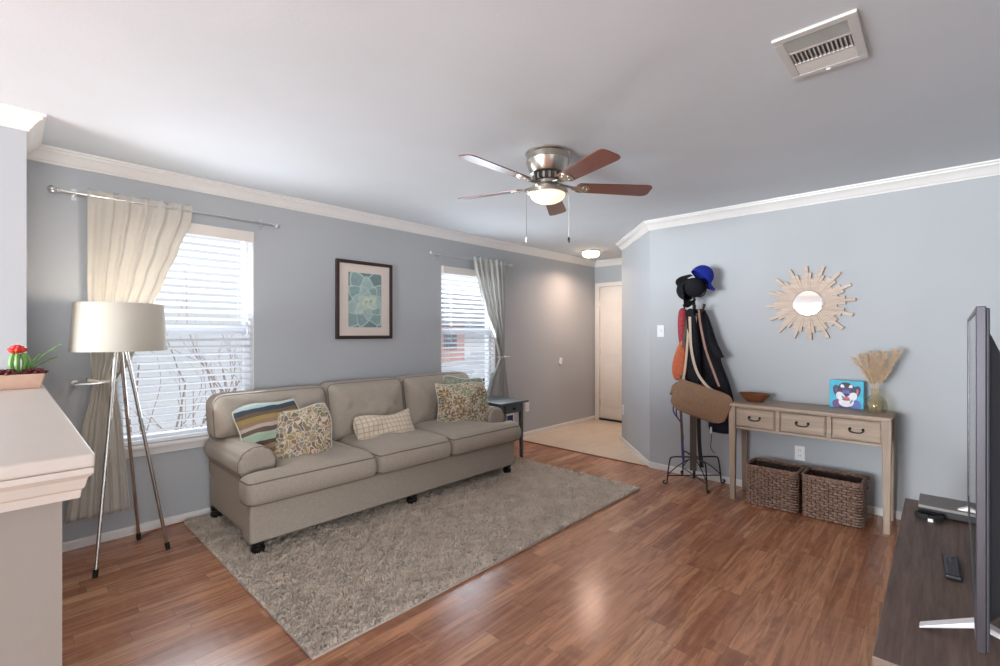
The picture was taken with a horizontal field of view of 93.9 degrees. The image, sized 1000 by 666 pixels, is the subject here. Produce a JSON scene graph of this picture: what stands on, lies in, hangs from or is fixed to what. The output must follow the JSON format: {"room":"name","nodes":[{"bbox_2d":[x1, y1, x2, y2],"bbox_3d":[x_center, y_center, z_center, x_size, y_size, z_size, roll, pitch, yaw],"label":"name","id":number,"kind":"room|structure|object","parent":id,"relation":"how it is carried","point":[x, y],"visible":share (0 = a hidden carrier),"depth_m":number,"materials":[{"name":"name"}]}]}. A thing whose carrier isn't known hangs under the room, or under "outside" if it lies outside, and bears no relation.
{"room":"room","nodes":[
{"label":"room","id":0,"kind":"room"},
{"bbox_2d":[0,126,61,665],"bbox_3d":[-1.872,0.114,1.761,2.660,2.440,0.157,0,0,43],"label":"wall","id":1,"kind":"structure","parent":0,"point":[31,537],"depth_m":0.89,"materials":[{"name":"paint"}]},
{"bbox_2d":[0,467,93,512],"bbox_3d":[-1.659,0.290,1.561,2.160,0.059,0.241,0,0,43],"label":"trim","id":2,"kind":"structure","parent":1,"relation":"attached to","point":[21,493],"depth_m":0.86,"materials":[{"name":"paint"}]},
{"bbox_2d":[0,384,94,480],"bbox_3d":[-1.659,0.247,1.561,2.161,0.027,0.247,0,0,43],"label":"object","id":3,"kind":"structure","parent":1,"relation":"attached to","point":[37,438],"depth_m":1.04,"materials":[{"name":"paint"}]},
{"bbox_2d":[0,373,44,389],"bbox_3d":[-2.075,0.202,1.939,0.131,0.064,0.262,0,0,43],"label":"planter","id":4,"kind":"object","parent":3,"relation":"on","point":[20,381],"visible":0.88,"depth_m":1.94,"materials":[{"name":"ceramic"}]},
{"bbox_2d":[0,369,17,375],"bbox_3d":[-2.048,0.164,1.931,0.097,0.029,0.096,0,0,43],"label":"succulent","id":5,"kind":"object","parent":4,"relation":"in","point":[6,372],"visible":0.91,"depth_m":1.92,"materials":[{"name":"red plant"}]},
{"bbox_2d":[7,345,30,371],"bbox_3d":[-2.049,0.120,1.989,0.070,0.139,0.072,0,0,43],"label":"cactus","id":6,"kind":"object","parent":4,"relation":"in","point":[25,358],"visible":0.83,"depth_m":1.97,"materials":[{"name":"green plant"}]},
{"bbox_2d":[7,345,26,352],"bbox_3d":[-2.052,0.068,1.985,0.058,0.036,0.058,0,0,-24],"label":"flower","id":7,"kind":"object","parent":6,"relation":"on","point":[15,348],"depth_m":1.97,"materials":[{"name":"red plant"}]},
{"bbox_2d":[18,368,48,373],"bbox_3d":[-1.998,0.164,1.999,0.097,0.029,0.096,0,0,43],"label":"succulent","id":8,"kind":"object","parent":4,"relation":"in","point":[28,370],"visible":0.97,"depth_m":1.98,"materials":[{"name":"plant"}]},
{"bbox_2d":[28,344,61,367],"bbox_3d":[-1.994,0.117,2.040,0.049,0.141,0.115,0,0,43],"label":"sprig","id":9,"kind":"object","parent":4,"relation":"in","point":[36,357],"visible":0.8,"depth_m":2.03,"materials":[{"name":"green plant"}]},
{"bbox_2d":[27,160,594,541],"bbox_3d":[-2.780,0.114,2.839,0.140,2.440,12.520,0,0,43],"label":"wall","id":10,"kind":"structure","parent":0,"point":[550,303],"depth_m":3.93,"materials":[{"name":"paint"}]},
{"bbox_2d":[70,380,105,386],"bbox_3d":[-2.549,0.314,2.890,0.126,0.044,0.155,0,0,43],"label":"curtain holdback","id":11,"kind":"object","parent":10,"relation":"attached to","point":[74,383],"visible":1,"depth_m":2.88,"materials":[{"name":"silver metal"}]},
{"bbox_2d":[47,185,279,228],"bbox_3d":[-2.229,-0.854,3.255,0.089,0.070,1.335,0,0,43],"label":"curtain rod","id":12,"kind":"object","parent":10,"relation":"attached to","point":[50,188],"visible":1,"depth_m":3.10,"materials":[{"name":"silver metal"}]},
{"bbox_2d":[65,187,191,523],"bbox_3d":[-2.391,0.124,3.045,0.097,2.041,0.657,0,0,43],"label":"curtain","id":13,"kind":"object","parent":12,"relation":"hanging from","point":[132,248],"visible":0.74,"depth_m":2.98,"materials":[{"name":"fabric"}]},
{"bbox_2d":[116,241,253,458],"bbox_3d":[-2.243,0.019,3.376,0.185,1.610,0.897,0,0,43],"label":"window","id":14,"kind":"structure","parent":10,"relation":"in","point":[195,442],"depth_m":3.42,"materials":[{"name":"plastic"}]},
{"bbox_2d":[118,223,253,445],"bbox_3d":[-2.213,-0.018,3.347,0.077,1.528,0.818,0,0,43],"label":"window blind","id":15,"kind":"object","parent":14,"relation":"attached to","point":[194,229],"visible":0.53,"depth_m":3.40,"materials":[{"name":"plastic"}]},
{"bbox_2d":[62,415,594,551],"bbox_3d":[-0.462,1.306,4.803,0.540,0.055,6.203,0,0,43],"label":"baseboard","id":16,"kind":"structure","parent":10,"relation":"attached to","point":[131,530],"depth_m":3.16,"materials":[{"name":"white paint"}]},
{"bbox_2d":[335,258,392,338],"bbox_3d":[-1.252,-0.303,4.337,0.030,0.714,0.580,0,0,43],"label":"framed picture","id":17,"kind":"object","parent":10,"relation":"attached to","point":[363,290],"visible":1,"depth_m":4.32,"materials":[{"name":"teal paper"}]},
{"bbox_2d":[348,272,380,326],"bbox_3d":[-1.249,-0.303,4.335,0.004,0.500,0.340,0,0,43],"label":"print","id":18,"kind":"object","parent":17,"relation":"attached to","point":[364,288],"depth_m":4.33},
{"bbox_2d":[441,265,494,388],"bbox_3d":[-0.379,0.049,5.354,0.185,1.550,0.905,0,0,43],"label":"window","id":19,"kind":"structure","parent":10,"relation":"in","point":[442,331],"depth_m":5.65,"materials":[{"name":"plastic"}]},
{"bbox_2d":[442,266,494,390],"bbox_3d":[-0.349,0.012,5.326,0.077,1.468,0.826,0,0,43],"label":"window blind","id":20,"kind":"object","parent":19,"relation":"attached to","point":[445,269],"visible":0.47,"depth_m":5.26,"materials":[{"name":"plastic"}]},
{"bbox_2d":[429,251,512,266],"bbox_3d":[-0.304,-0.828,5.298,0.089,0.070,1.280,0,0,43],"label":"curtain rod","id":21,"kind":"object","parent":10,"relation":"attached to","point":[430,252],"visible":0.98,"depth_m":5.09,"materials":[{"name":"silver metal"}]},
{"bbox_2d":[473,256,509,396],"bbox_3d":[-0.069,0.201,5.492,0.086,2.146,0.651,0,0,40],"label":"curtain","id":22,"kind":"object","parent":21,"relation":"hanging from","point":[490,276],"visible":0.77,"depth_m":5.52,"materials":[{"name":"white fabric"}]},
{"bbox_2d":[525,402,528,411],"bbox_3d":[0.353,0.960,6.056,0.009,0.116,0.072,0,0,43],"label":"wall outlet","id":23,"kind":"object","parent":10,"relation":"attached to","point":[527,403],"visible":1,"depth_m":6.05,"materials":[{"name":"white plastic"}]},
{"bbox_2d":[62,419,899,665],"bbox_3d":[1.595,1.374,-1.282,12.160,0.080,12.520,0,0,43],"label":"floor","id":24,"kind":"structure","parent":0,"point":[673,573],"depth_m":2.36,"materials":[{"name":"brown wood"}]},
{"bbox_2d":[68,302,195,578],"bbox_3d":[-2.263,0.581,2.904,0.450,1.503,0.810,0,0,-15],"label":"floor lamp","id":25,"kind":"object","parent":24,"relation":"on","point":[115,327],"visible":0.99,"depth_m":2.60,"materials":[{"name":"white fabric"}]},
{"bbox_2d":[183,457,639,659],"bbox_3d":[-0.505,1.311,3.606,2.029,0.044,2.908,0,0,43],"label":"area rug","id":26,"kind":"object","parent":24,"relation":"on","point":[328,584],"visible":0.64,"depth_m":2.88,"materials":[{"name":"beige carpet"}]},
{"bbox_2d":[205,371,520,553],"bbox_3d":[-0.957,0.861,3.863,0.979,0.920,2.416,0,0,43],"label":"sofa","id":27,"kind":"object","parent":26,"relation":"on","point":[265,496],"visible":0.81,"depth_m":3.35,"materials":[{"name":"fabric"}]},
{"bbox_2d":[232,398,298,453],"bbox_3d":[-1.560,0.681,3.175,0.455,0.430,0.223,0,0,-29],"label":"throw pillow","id":28,"kind":"object","parent":27,"relation":"on","point":[257,423],"visible":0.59,"depth_m":3.08,"materials":[{"name":"fabric"}]},
{"bbox_2d":[206,385,325,437],"bbox_3d":[-1.681,0.649,3.459,0.350,0.458,0.818,0,0,43],"label":"cushion","id":29,"kind":"object","parent":27,"relation":"on","point":[220,407],"depth_m":3.27,"materials":[{"name":"fabric"}]},
{"bbox_2d":[275,403,331,458],"bbox_3d":[-1.362,0.714,3.209,0.406,0.433,0.228,0,0,-29],"label":"throw pillow","id":30,"kind":"object","parent":27,"relation":"on","point":[307,430],"visible":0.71,"depth_m":3.15,"materials":[{"name":"multicoloured fabric"}]},
{"bbox_2d":[239,440,376,506],"bbox_3d":[-1.396,0.909,3.209,0.723,0.233,0.864,0,0,43],"label":"seat cushion","id":31,"kind":"object","parent":27,"relation":"on","point":[265,481],"depth_m":2.94,"materials":[{"name":"fabric"}]},
{"bbox_2d":[320,377,403,440],"bbox_3d":[-1.155,0.641,4.025,0.352,0.473,0.723,0,0,43],"label":"cushion","id":32,"kind":"object","parent":27,"relation":"on","point":[346,400],"depth_m":3.87,"materials":[{"name":"fabric"}]},
{"bbox_2d":[353,409,414,439],"bbox_3d":[-0.916,0.790,3.795,0.543,0.285,0.191,0,0,-41],"label":"throw pillow","id":33,"kind":"object","parent":27,"relation":"on","point":[365,426],"visible":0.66,"depth_m":3.71,"materials":[{"name":"fabric"}]},
{"bbox_2d":[338,429,450,473],"bbox_3d":[-0.864,0.909,3.775,0.723,0.236,0.683,0,0,43],"label":"seat cushion","id":34,"kind":"object","parent":27,"relation":"on","point":[394,453],"depth_m":3.56,"materials":[{"name":"fabric"}]},
{"bbox_2d":[395,371,468,424],"bbox_3d":[-0.617,0.639,4.604,0.338,0.478,0.853,0,0,43],"label":"cushion","id":35,"kind":"object","parent":27,"relation":"on","point":[419,395],"depth_m":4.33,"materials":[{"name":"fabric"}]},
{"bbox_2d":[435,382,487,421],"bbox_3d":[-0.345,0.701,4.393,0.536,0.468,0.251,0,0,-23],"label":"throw pillow","id":36,"kind":"object","parent":27,"relation":"on","point":[468,401],"visible":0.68,"depth_m":4.31,"materials":[{"name":"multicoloured fabric"}]},
{"bbox_2d":[443,375,482,383],"bbox_3d":[-0.366,0.634,4.564,0.451,0.434,0.174,0,0,-18],"label":"throw pillow","id":37,"kind":"object","parent":27,"relation":"on","point":[447,379],"visible":0.27,"depth_m":4.58,"materials":[{"name":"green fabric"}]},
{"bbox_2d":[413,419,520,455],"bbox_3d":[-0.331,0.908,4.340,0.723,0.238,0.864,0,0,43],"label":"seat cushion","id":38,"kind":"object","parent":27,"relation":"on","point":[466,438],"depth_m":4.10,"materials":[{"name":"fabric"}]},
{"bbox_2d":[488,395,528,458],"bbox_3d":[-0.032,1.023,5.011,0.540,0.622,0.420,0,0,43],"label":"end table","id":39,"kind":"object","parent":24,"relation":"on","point":[508,405],"visible":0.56,"depth_m":4.93,"materials":[{"name":"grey wood"}]},
{"bbox_2d":[504,413,513,421],"bbox_3d":[0.076,1.125,5.328,0.114,0.418,0.150,0,0,38],"label":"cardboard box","id":40,"kind":"object","parent":24,"relation":"on","point":[507,417],"visible":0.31,"depth_m":5.28,"materials":[{"name":"white cardboard"}]},
{"bbox_2d":[663,265,725,493],"bbox_3d":[1.718,0.370,4.131,0.403,1.923,0.401,0,0,43],"label":"coat rack","id":41,"kind":"object","parent":24,"relation":"on","point":[693,304],"depth_m":4.07,"materials":[{"name":"metal"}]},
{"bbox_2d":[673,406,684,461],"bbox_3d":[1.581,0.875,4.128,0.106,0.522,0.014,0,0,25],"label":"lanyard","id":42,"kind":"object","parent":41,"relation":"hanging from","point":[682,440],"visible":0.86,"depth_m":4.12,"materials":[{"name":"blue fabric"}]},
{"bbox_2d":[672,340,686,379],"bbox_3d":[1.588,0.111,4.124,0.133,0.616,0.095,0,0,43],"label":"cloth bag","id":43,"kind":"object","parent":41,"relation":"hanging from","point":[679,357],"visible":0.81,"depth_m":4.09,"materials":[{"name":"orange fabric"}]},
{"bbox_2d":[678,307,685,342],"bbox_3d":[1.619,-0.039,4.130,0.077,0.401,0.060,0,0,-16],"label":"cloth bag","id":44,"kind":"object","parent":41,"relation":"hanging from","point":[682,313],"visible":0.84,"depth_m":4.11,"materials":[{"name":"red fabric"}]},
{"bbox_2d":[679,318,686,438],"bbox_3d":[1.619,0.368,4.090,0.096,1.133,0.049,0,0,21],"label":"strap","id":45,"kind":"object","parent":41,"relation":"hanging from","point":[685,328],"visible":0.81,"depth_m":4.09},
{"bbox_2d":[685,308,701,384],"bbox_3d":[1.683,0.247,4.069,0.148,0.925,0.062,0,0,43],"label":"scarf","id":46,"kind":"object","parent":41,"relation":"hanging from","point":[691,376],"visible":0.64,"depth_m":4.05,"materials":[{"name":"black fabric"}]},
{"bbox_2d":[690,415,696,470],"bbox_3d":[1.691,0.919,4.088,0.058,0.571,0.017,0,0,29],"label":"belt","id":47,"kind":"object","parent":41,"relation":"hanging from","point":[693,420],"visible":0.8,"depth_m":4.08,"materials":[{"name":"brown leather"}]},
{"bbox_2d":[697,418,703,467],"bbox_3d":[1.740,0.900,4.056,0.059,0.532,0.023,0,0,29],"label":"strap","id":48,"kind":"object","parent":41,"relation":"hanging from","point":[699,444],"visible":0.79,"depth_m":4.05,"materials":[{"name":"black fabric"}]},
{"bbox_2d":[670,317,732,422],"bbox_3d":[1.687,0.271,3.932,0.218,0.953,0.529,0,0,-42],"label":"bag","id":49,"kind":"object","parent":41,"relation":"hanging from","point":[705,403],"visible":1,"depth_m":3.88,"materials":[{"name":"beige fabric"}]},
{"bbox_2d":[698,309,719,386],"bbox_3d":[1.759,0.117,3.966,0.050,0.660,0.226,0,0,-24],"label":"leather strap","id":50,"kind":"object","parent":41,"relation":"hanging from","point":[699,317],"visible":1,"depth_m":3.96,"materials":[{"name":"brown leather"}]},
{"bbox_2d":[695,309,733,401],"bbox_3d":[1.854,0.209,4.066,0.328,0.849,0.144,0,0,43],"label":"jacket","id":51,"kind":"object","parent":41,"relation":"hanging from","point":[715,354],"visible":0.75,"depth_m":4.04,"materials":[{"name":"black fabric"}]},
{"bbox_2d":[745,457,806,513],"bbox_3d":[2.142,1.177,3.636,0.390,0.307,0.316,0,0,43],"label":"wicker basket","id":52,"kind":"object","parent":24,"relation":"on","point":[774,484],"visible":0.91,"depth_m":3.55,"materials":[{"name":"brown wicker"}]},
{"bbox_2d":[729,398,895,534],"bbox_3d":[2.328,0.947,3.542,1.009,0.775,0.391,0,0,43],"label":"console table","id":53,"kind":"object","parent":24,"relation":"on","point":[859,425],"visible":0.99,"depth_m":3.37,"materials":[{"name":"brown wood"}]},
{"bbox_2d":[739,392,770,401],"bbox_3d":[2.073,0.524,3.804,0.236,0.070,0.146,0,0,43],"label":"wooden bowl","id":54,"kind":"object","parent":53,"relation":"on","point":[748,396],"visible":1,"depth_m":3.77,"materials":[{"name":"brown wood"}]},
{"bbox_2d":[829,380,863,409],"bbox_3d":[2.577,0.456,3.473,0.206,0.206,0.046,0,0,43],"label":"painting","id":55,"kind":"object","parent":53,"relation":"on","point":[843,393],"visible":1,"depth_m":3.46,"materials":[{"name":"teal paint"}]},
{"bbox_2d":[863,388,887,413],"bbox_3d":[2.640,0.474,3.283,0.136,0.168,0.139,0,0,43],"label":"glass vase","id":56,"kind":"object","parent":53,"relation":"on","point":[871,388],"visible":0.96,"depth_m":3.27,"materials":[{"name":"clear glass"}]},
{"bbox_2d":[850,356,878,408],"bbox_3d":[2.598,0.351,3.333,0.072,0.390,0.172,0,0,-34],"label":"pampas plume","id":57,"kind":"object","parent":56,"relation":"in","point":[856,360],"visible":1,"depth_m":3.33},
{"bbox_2d":[857,352,873,410],"bbox_3d":[2.608,0.340,3.342,0.067,0.412,0.121,0,0,-21],"label":"pampas plume","id":58,"kind":"object","parent":56,"relation":"in","point":[860,355],"visible":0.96,"depth_m":3.35},
{"bbox_2d":[862,354,877,404],"bbox_3d":[2.607,0.340,3.299,0.101,0.412,0.068,0,0,8],"label":"pampas plume","id":59,"kind":"object","parent":56,"relation":"in","point":[866,355],"visible":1,"depth_m":3.30},
{"bbox_2d":[867,350,877,405],"bbox_3d":[2.633,0.329,3.305,0.071,0.435,0.084,0,0,20],"label":"pampas plume","id":60,"kind":"object","parent":56,"relation":"in","point":[870,356],"visible":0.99,"depth_m":3.30},
{"bbox_2d":[869,353,877,402],"bbox_3d":[2.652,0.338,3.298,0.074,0.416,0.068,0,0,15],"label":"pampas plume","id":61,"kind":"object","parent":56,"relation":"in","point":[875,354],"visible":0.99,"depth_m":3.30},
{"bbox_2d":[874,350,882,410],"bbox_3d":[2.650,0.331,3.266,0.065,0.430,0.072,0,0,13],"label":"pampas plume","id":62,"kind":"object","parent":56,"relation":"in","point":[880,352],"visible":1,"depth_m":3.26},
{"bbox_2d":[869,350,889,409],"bbox_3d":[2.646,0.327,3.246,0.081,0.439,0.121,0,0,10],"label":"pampas plume","id":63,"kind":"object","parent":56,"relation":"in","point":[885,351],"visible":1,"depth_m":3.24},
{"bbox_2d":[874,347,896,410],"bbox_3d":[2.692,0.318,3.250,0.141,0.456,0.072,0,0,30],"label":"pampas plume","id":64,"kind":"object","parent":56,"relation":"in","point":[895,350],"visible":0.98,"depth_m":3.24},
{"bbox_2d":[870,348,902,408],"bbox_3d":[2.683,0.321,3.238,0.191,0.451,0.076,0,0,43],"label":"pampas plume","id":65,"kind":"object","parent":56,"relation":"in","point":[891,364],"visible":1,"depth_m":3.23},
{"bbox_2d":[801,466,869,527],"bbox_3d":[2.416,1.177,3.378,0.390,0.307,0.316,0,0,43],"label":"wicker basket","id":66,"kind":"object","parent":24,"relation":"on","point":[835,496],"visible":1,"depth_m":3.29,"materials":[{"name":"brown wicker"}]},
{"bbox_2d":[872,498,999,665],"bbox_3d":[1.652,1.064,1.611,0.479,0.540,1.570,0,0,43],"label":"tv stand","id":67,"kind":"object","parent":24,"relation":"on","point":[918,590],"depth_m":1.43,"materials":[{"name":"brown wood"}]},
{"bbox_2d":[918,493,968,522],"bbox_3d":[2.073,0.800,2.093,0.292,0.048,0.200,0,0,43],"label":"cable box","id":68,"kind":"object","parent":67,"relation":"on","point":[946,507],"visible":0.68,"depth_m":2.10,"materials":[{"name":"black plastic"}]},
{"bbox_2d":[942,553,962,581],"bbox_3d":[1.575,0.813,1.628,0.044,0.019,0.210,0,0,41],"label":"remote control","id":69,"kind":"object","parent":67,"relation":"on","point":[951,565],"visible":1,"depth_m":1.60,"materials":[{"name":"black plastic"}]},
{"bbox_2d":[919,306,999,654],"bbox_3d":[1.669,0.379,1.621,0.268,0.886,1.450,0,0,44],"label":"television","id":70,"kind":"object","parent":67,"relation":"on","point":[983,354],"visible":0.94,"depth_m":1.15,"materials":[{"name":"black plastic"}]},
{"bbox_2d":[0,0,999,260],"bbox_3d":[1.595,-1.156,-1.282,12.160,0.100,12.520,0,0,43],"label":"ceiling","id":71,"kind":"structure","parent":0,"point":[369,106],"depth_m":2.20,"materials":[{"name":"paint"}]},
{"bbox_2d":[458,144,651,242],"bbox_3d":[0.257,-0.828,2.855,1.252,0.557,1.229,0,0,43],"label":"ceiling fan","id":72,"kind":"object","parent":71,"relation":"hanging from","point":[547,164],"visible":1,"depth_m":2.78,"materials":[{"name":"brown wood"}]},
{"bbox_2d":[532,170,560,182],"bbox_3d":[0.293,-0.950,2.870,0.188,0.043,0.188,0,0,43],"label":"vent","id":73,"kind":"object","parent":72,"relation":"attached to","point":[541,176],"depth_m":2.80,"materials":[{"name":"grey metal"}]},
{"bbox_2d":[582,249,599,258],"bbox_3d":[1.218,-1.050,6.258,0.244,0.113,0.244,0,0,43],"label":"flush ceiling light","id":74,"kind":"object","parent":71,"relation":"attached to","point":[587,253],"visible":1,"depth_m":6.17,"materials":[{"name":"white glass"}]},
{"bbox_2d":[771,8,868,80],"bbox_3d":[1.244,-1.096,1.809,0.260,0.020,0.364,0,0,43],"label":"ceiling vent","id":75,"kind":"object","parent":71,"relation":"in","point":[839,40],"visible":1,"depth_m":1.79,"materials":[{"name":"metal"}]},
{"bbox_2d":[523,440,647,466],"bbox_3d":[0.834,1.331,5.260,1.800,0.006,0.030,0,0,43],"label":"trim","id":76,"kind":"structure","parent":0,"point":[523,440],"depth_m":5.12,"materials":[{"name":"brown"}]},
{"bbox_2d":[595,264,621,286],"bbox_3d":[1.895,0.114,6.940,1.040,2.440,0.140,0,0,43],"label":"wall","id":77,"kind":"structure","parent":0,"point":[613,273],"depth_m":7.08,"materials":[{"name":"paint"}]},
{"bbox_2d":[595,281,621,422],"bbox_3d":[1.826,0.284,6.911,0.950,2.100,0.106,0,0,43],"label":"door","id":78,"kind":"structure","parent":77,"relation":"in","point":[608,300],"depth_m":7.09,"materials":[{"name":"paint"}]},
{"bbox_2d":[622,231,649,460],"bbox_3d":[1.564,0.114,5.204,0.135,2.440,1.125,0,0,1],"label":"wall","id":79,"kind":"structure","parent":0,"point":[635,257],"depth_m":5.12,"materials":[{"name":"paint"}]},
{"bbox_2d":[708,416,737,452],"bbox_3d":[1.900,0.835,3.942,0.268,0.382,0.102,0,0,37],"label":"waist pack","id":80,"kind":"object","parent":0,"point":[723,428],"visible":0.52,"depth_m":3.93,"materials":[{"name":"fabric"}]},
{"bbox_2d":[650,175,999,511],"bbox_3d":[2.556,0.114,3.719,2.820,2.440,0.120,0,0,43],"label":"wall","id":81,"kind":"structure","parent":0,"point":[917,263],"depth_m":3.52,"materials":[{"name":"paint"}]},
{"bbox_2d":[0,103,999,266],"bbox_3d":[1.588,-1.062,-1.304,11.900,0.088,12.280,0,0,43],"label":"trim","id":82,"kind":"structure","parent":81,"relation":"attached to","point":[32,122],"depth_m":3.52,"materials":[{"name":"white paint"}]},
{"bbox_2d":[657,325,663,336],"bbox_3d":[1.567,-0.020,4.558,0.072,0.116,0.016,0,0,43],"label":"light switch","id":83,"kind":"object","parent":81,"relation":"attached to","point":[660,328],"visible":1,"depth_m":4.56,"materials":[{"name":"white plastic"}]},
{"bbox_2d":[621,436,901,519],"bbox_3d":[2.211,1.306,4.484,1.304,0.055,4.006,0,0,-18],"label":"baseboard","id":84,"kind":"structure","parent":81,"relation":"attached to","point":[871,509],"depth_m":4.34,"materials":[{"name":"white paint"}]},
{"bbox_2d":[795,445,804,460],"bbox_3d":[2.416,0.968,3.763,0.072,0.116,0.009,0,0,43],"label":"wall outlet","id":85,"kind":"object","parent":81,"relation":"attached to","point":[799,450],"visible":1,"depth_m":3.76,"materials":[{"name":"white plastic"}]},
{"bbox_2d":[766,266,855,339],"bbox_3d":[2.451,-0.238,3.710,0.602,0.590,0.030,0,0,43],"label":"sunburst mirror","id":86,"kind":"object","parent":81,"relation":"attached to","point":[809,303],"visible":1,"depth_m":3.69,"materials":[{"name":"beige glass"}]},
{"bbox_2d":[793,290,822,315],"bbox_3d":[2.442,-0.238,3.703,0.205,0.205,0.008,0,0,43],"label":"mirror glass","id":87,"kind":"object","parent":86,"relation":"attached to","point":[805,302],"depth_m":3.70,"materials":[{"name":"white"}]},
{"label":"outside","id":88,"kind":"structure","parent":0,"visible":0},
{"bbox_3d":[5.052,1.604,14.476,3.900,0.100,52.000,0,0,43],"label":"ground","id":89,"kind":"structure","parent":88,"visible":0},
{"bbox_2d":[123,284,241,435],"bbox_3d":[-3.116,0.520,4.357,1.862,2.085,1.004,0,0,-20],"label":"bare shrub","id":90,"kind":"object","parent":89,"relation":"on","point":[183,395],"visible":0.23,"depth_m":4.47,"materials":[{"name":"brown plant"}]},
{"bbox_2d":[173,244,241,393],"bbox_3d":[-2.870,0.347,5.108,1.692,2.428,1.885,0,0,5],"label":"bare shrub","id":91,"kind":"object","parent":89,"relation":"on","point":[195,349],"visible":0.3,"depth_m":4.87,"materials":[{"name":"brown plant"}]},
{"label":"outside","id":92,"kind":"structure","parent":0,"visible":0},
{"bbox_2d":[123,348,461,436],"bbox_3d":[-12.000,2.134,44.281,61.800,0.100,72.000,0,0,43],"label":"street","id":93,"kind":"structure","parent":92,"point":[207,357],"depth_m":18.90,"materials":[{"name":"white"}]},
{"bbox_2d":[442,293,484,360],"bbox_3d":[-4.887,-0.366,37.029,6.900,4.900,12.000,0,0,43],"label":"house","id":94,"kind":"structure","parent":93,"relation":"on","point":[447,298],"depth_m":34.58,"materials":[{"name":"brick"}]},
{"bbox_2d":[442,352,484,384],"bbox_3d":[-0.081,1.384,17.413,1.760,1.400,4.322,0,0,43],"label":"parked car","id":95,"kind":"object","parent":93,"relation":"on","point":[472,353],"visible":0.07,"depth_m":16.30,"materials":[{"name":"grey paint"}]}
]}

